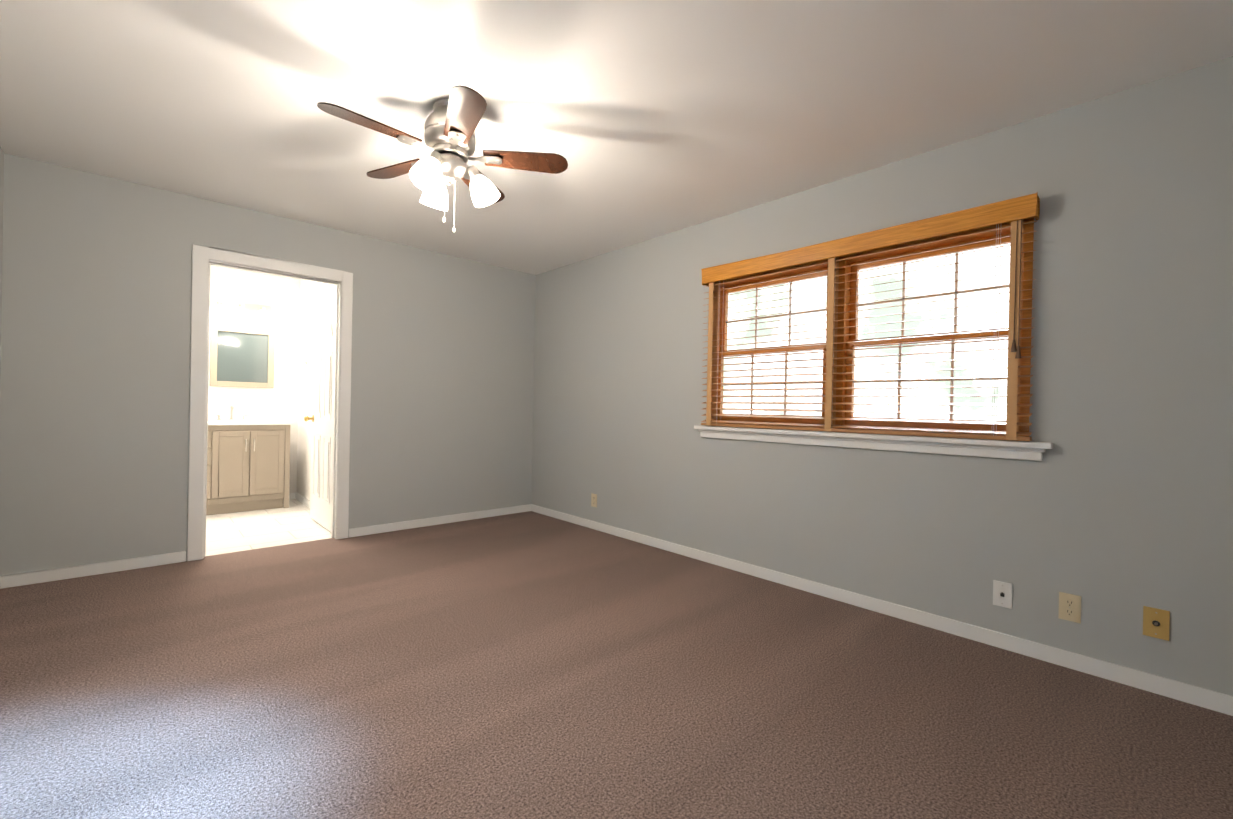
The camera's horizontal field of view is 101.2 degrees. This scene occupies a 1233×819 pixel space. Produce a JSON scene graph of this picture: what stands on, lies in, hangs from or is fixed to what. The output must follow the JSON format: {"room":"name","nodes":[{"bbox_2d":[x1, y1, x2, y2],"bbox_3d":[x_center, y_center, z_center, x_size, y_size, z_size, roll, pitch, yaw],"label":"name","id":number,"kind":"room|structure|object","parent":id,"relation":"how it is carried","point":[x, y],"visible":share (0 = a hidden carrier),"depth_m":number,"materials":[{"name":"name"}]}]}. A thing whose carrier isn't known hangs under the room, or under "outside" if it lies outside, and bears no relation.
{"room":"empty bedroom","nodes":[
{"label":"empty bedroom","id":0,"kind":"room"},
{"bbox_2d":[0,147,3,394],"bbox_3d":[-1.579,-0.169,0.744,0.120,2.440,5.614,1,0,-43],"label":"wall","id":1,"kind":"structure","parent":0,"point":[1,199],"depth_m":2.81,"materials":[{"name":"grey paint"}]},
{"bbox_2d":[0,575,7,588],"bbox_3d":[-1.594,1.016,0.836,0.021,0.070,5.497,1,0,-43],"label":"baseboard","id":2,"kind":"structure","parent":1,"relation":"attached to","point":[3,580],"depth_m":2.85,"materials":[{"name":"white wood"}]},
{"bbox_2d":[208,265,299,492],"bbox_3d":[-4.307,-0.240,5.025,2.205,2.440,0.120,1,0,-43],"label":"wall","id":3,"kind":"structure","parent":0,"point":[290,301],"depth_m":5.45,"materials":[{"name":"white paint"}]},
{"bbox_2d":[210,298,271,322],"bbox_3d":[-3.868,-1.019,5.224,0.540,0.195,0.158,1,0,-43],"label":"sconce","id":4,"kind":"object","parent":3,"relation":"attached to","point":[241,308],"visible":1,"depth_m":5.21,"materials":[{"name":"white glass"}]},
{"bbox_2d":[210,325,274,387],"bbox_3d":[-3.901,-0.542,5.295,0.540,0.624,0.031,1,0,-43],"label":"bathroom mirror","id":5,"kind":"object","parent":3,"relation":"attached to","point":[241,357],"visible":0.96,"depth_m":5.28,"materials":[{"name":"beige mirror"}]},
{"bbox_2d":[0,153,535,576],"bbox_3d":[-2.195,-0.194,4.088,3.777,2.440,0.120,1,0,-43],"label":"wall","id":6,"kind":"structure","parent":0,"point":[95,359],"depth_m":3.30,"materials":[{"name":"grey paint"}]},
{"bbox_2d":[8,551,185,587],"bbox_3d":[-3.160,0.976,3.121,0.775,0.070,0.017,1,0,-43],"label":"baseboard","id":7,"kind":"structure","parent":6,"relation":"attached to","point":[21,579],"depth_m":3.09,"materials":[{"name":"white wood"}]},
{"bbox_2d":[187,244,352,560],"bbox_3d":[-2.539,-0.040,3.774,0.986,2.122,0.156,1,0,-43],"label":"door frame","id":8,"kind":"structure","parent":6,"relation":"attached to","point":[204,258],"depth_m":3.54,"materials":[{"name":"white wood"}]},
{"bbox_2d":[304,289,335,531],"bbox_3d":[-2.545,0.007,4.422,0.185,1.998,0.780,1,0,-43],"label":"bathroom door","id":9,"kind":"structure","parent":8,"relation":"attached to","point":[322,418],"depth_m":4.40,"materials":[{"name":"white wood"}]},
{"bbox_2d":[349,504,531,536],"bbox_3d":[-1.522,1.003,4.648,1.705,0.070,0.017,1,0,-43],"label":"baseboard","id":10,"kind":"structure","parent":6,"relation":"attached to","point":[360,531],"depth_m":4.55,"materials":[{"name":"white wood"}]},
{"bbox_2d":[206,499,331,555],"bbox_3d":[-3.628,1.047,4.274,2.205,0.100,2.186,1,0,-43],"label":"floor","id":11,"kind":"structure","parent":0,"point":[294,522],"depth_m":4.27,"materials":[{"name":"white tile"}]},
{"bbox_2d":[206,405,291,514],"bbox_3d":[-3.814,0.474,5.023,0.924,1.032,0.560,1,0,-43],"label":"bathroom vanity","id":12,"kind":"object","parent":11,"relation":"on","point":[248,461],"visible":0.65,"depth_m":4.93,"materials":[{"name":"painted wood"},{"name":"brushed nickel"}]},
{"bbox_2d":[296,280,335,499],"bbox_3d":[-2.811,-0.209,4.949,0.120,2.440,1.980,1,0,-43],"label":"wall","id":13,"kind":"structure","parent":0,"point":[310,291],"depth_m":5.42,"materials":[{"name":"white paint"}]},
{"bbox_2d":[292,492,309,507],"bbox_3d":[-2.899,0.974,4.924,0.015,0.070,1.986,1,0,-43],"label":"baseboard","id":14,"kind":"structure","parent":13,"relation":"attached to","point":[295,495],"depth_m":5.43,"materials":[{"name":"white wood"}]},
{"bbox_2d":[0,511,1232,818],"bbox_3d":[-0.287,1.123,2.017,3.777,0.100,5.674,1,0,-43],"label":"floor carpet","id":15,"kind":"object","parent":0,"point":[526,665],"visible":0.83,"depth_m":1.87,"materials":[{"name":"brown carpet"}]},
{"bbox_2d":[0,0,1232,279],"bbox_3d":[-0.981,-1.435,2.807,3.777,0.100,7.860,1,0,-43],"label":"ceiling","id":16,"kind":"structure","parent":0,"point":[650,118],"depth_m":2.18,"materials":[{"name":"white paint"}]},
{"bbox_2d":[317,85,567,233],"bbox_3d":[-0.792,-1.093,2.289,0.992,0.571,1.030,1,0,-43],"label":"ceiling fan","id":17,"kind":"object","parent":16,"relation":"hanging from","point":[451,122],"visible":1,"depth_m":2.25,"materials":[{"name":"silver metal"}]},
{"bbox_2d":[531,56,1232,695],"bbox_3d":[1.111,-0.124,3.251,0.160,2.440,5.614,1,0,-43],"label":"wall","id":18,"kind":"structure","parent":0,"point":[1113,508],"depth_m":2.30,"materials":[{"name":"grey paint"}]},
{"bbox_2d":[591,493,596,507],"bbox_3d":[-0.201,0.810,4.518,0.008,0.116,0.072,1,0,-43],"label":"outlet","id":19,"kind":"object","parent":18,"relation":"attached to","point":[593,500],"visible":1,"depth_m":4.51,"materials":[{"name":"beige plastic"}]},
{"bbox_2d":[708,217,1033,440],"bbox_3d":[1.320,-0.384,3.006,0.125,1.033,1.800,1,0,-43],"label":"window","id":20,"kind":"structure","parent":18,"relation":"in","point":[1028,265],"depth_m":2.86,"materials":[{"name":"brown wood"}]},
{"bbox_2d":[701,193,1039,440],"bbox_3d":[1.246,-0.425,2.936,0.089,1.102,1.852,1,0,-43],"label":"window blind","id":21,"kind":"object","parent":20,"relation":"attached to","point":[1016,212],"visible":1,"depth_m":2.70,"materials":[{"name":"brown wood"}]},
{"bbox_2d":[694,425,1052,460],"bbox_3d":[1.252,0.173,2.955,0.070,0.085,1.970,1,0,-43],"label":"window sill","id":22,"kind":"structure","parent":18,"relation":"attached to","point":[1018,450],"depth_m":2.70,"materials":[{"name":"white wood"}]},
{"bbox_2d":[532,504,1232,715],"bbox_3d":[0.984,1.059,3.239,0.021,0.070,5.497,1,0,-43],"label":"baseboard","id":23,"kind":"structure","parent":18,"relation":"attached to","point":[1156,684],"depth_m":2.48,"materials":[{"name":"white wood"}]},
{"bbox_2d":[993,580,1012,608],"bbox_3d":[1.803,0.864,2.367,0.008,0.116,0.072,1,0,-43],"label":"outlet","id":24,"kind":"object","parent":18,"relation":"attached to","point":[1002,594],"visible":1,"depth_m":2.37,"materials":[{"name":"white plastic"}]},
{"bbox_2d":[1058,592,1080,623],"bbox_3d":[1.963,0.858,2.195,0.008,0.116,0.072,1,0,-43],"label":"duplex electrical outlet","id":25,"kind":"object","parent":18,"relation":"attached to","point":[1069,607],"visible":1,"depth_m":2.19,"materials":[{"name":"beige plastic"}]},
{"bbox_2d":[1143,606,1169,640],"bbox_3d":[2.135,0.847,2.005,0.016,0.116,0.072,1,0,-43],"label":"outlet","id":26,"kind":"object","parent":18,"relation":"attached to","point":[1156,622],"visible":1,"depth_m":2.01,"materials":[{"name":"brown plastic"}]},
{"label":"outside","id":27,"kind":"structure","parent":0,"visible":0},
{"bbox_2d":[723,244,1009,420],"bbox_3d":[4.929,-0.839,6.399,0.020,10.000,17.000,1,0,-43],"label":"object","id":28,"kind":"structure","parent":27,"point":[892,270],"depth_m":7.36,"materials":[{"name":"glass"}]}
]}

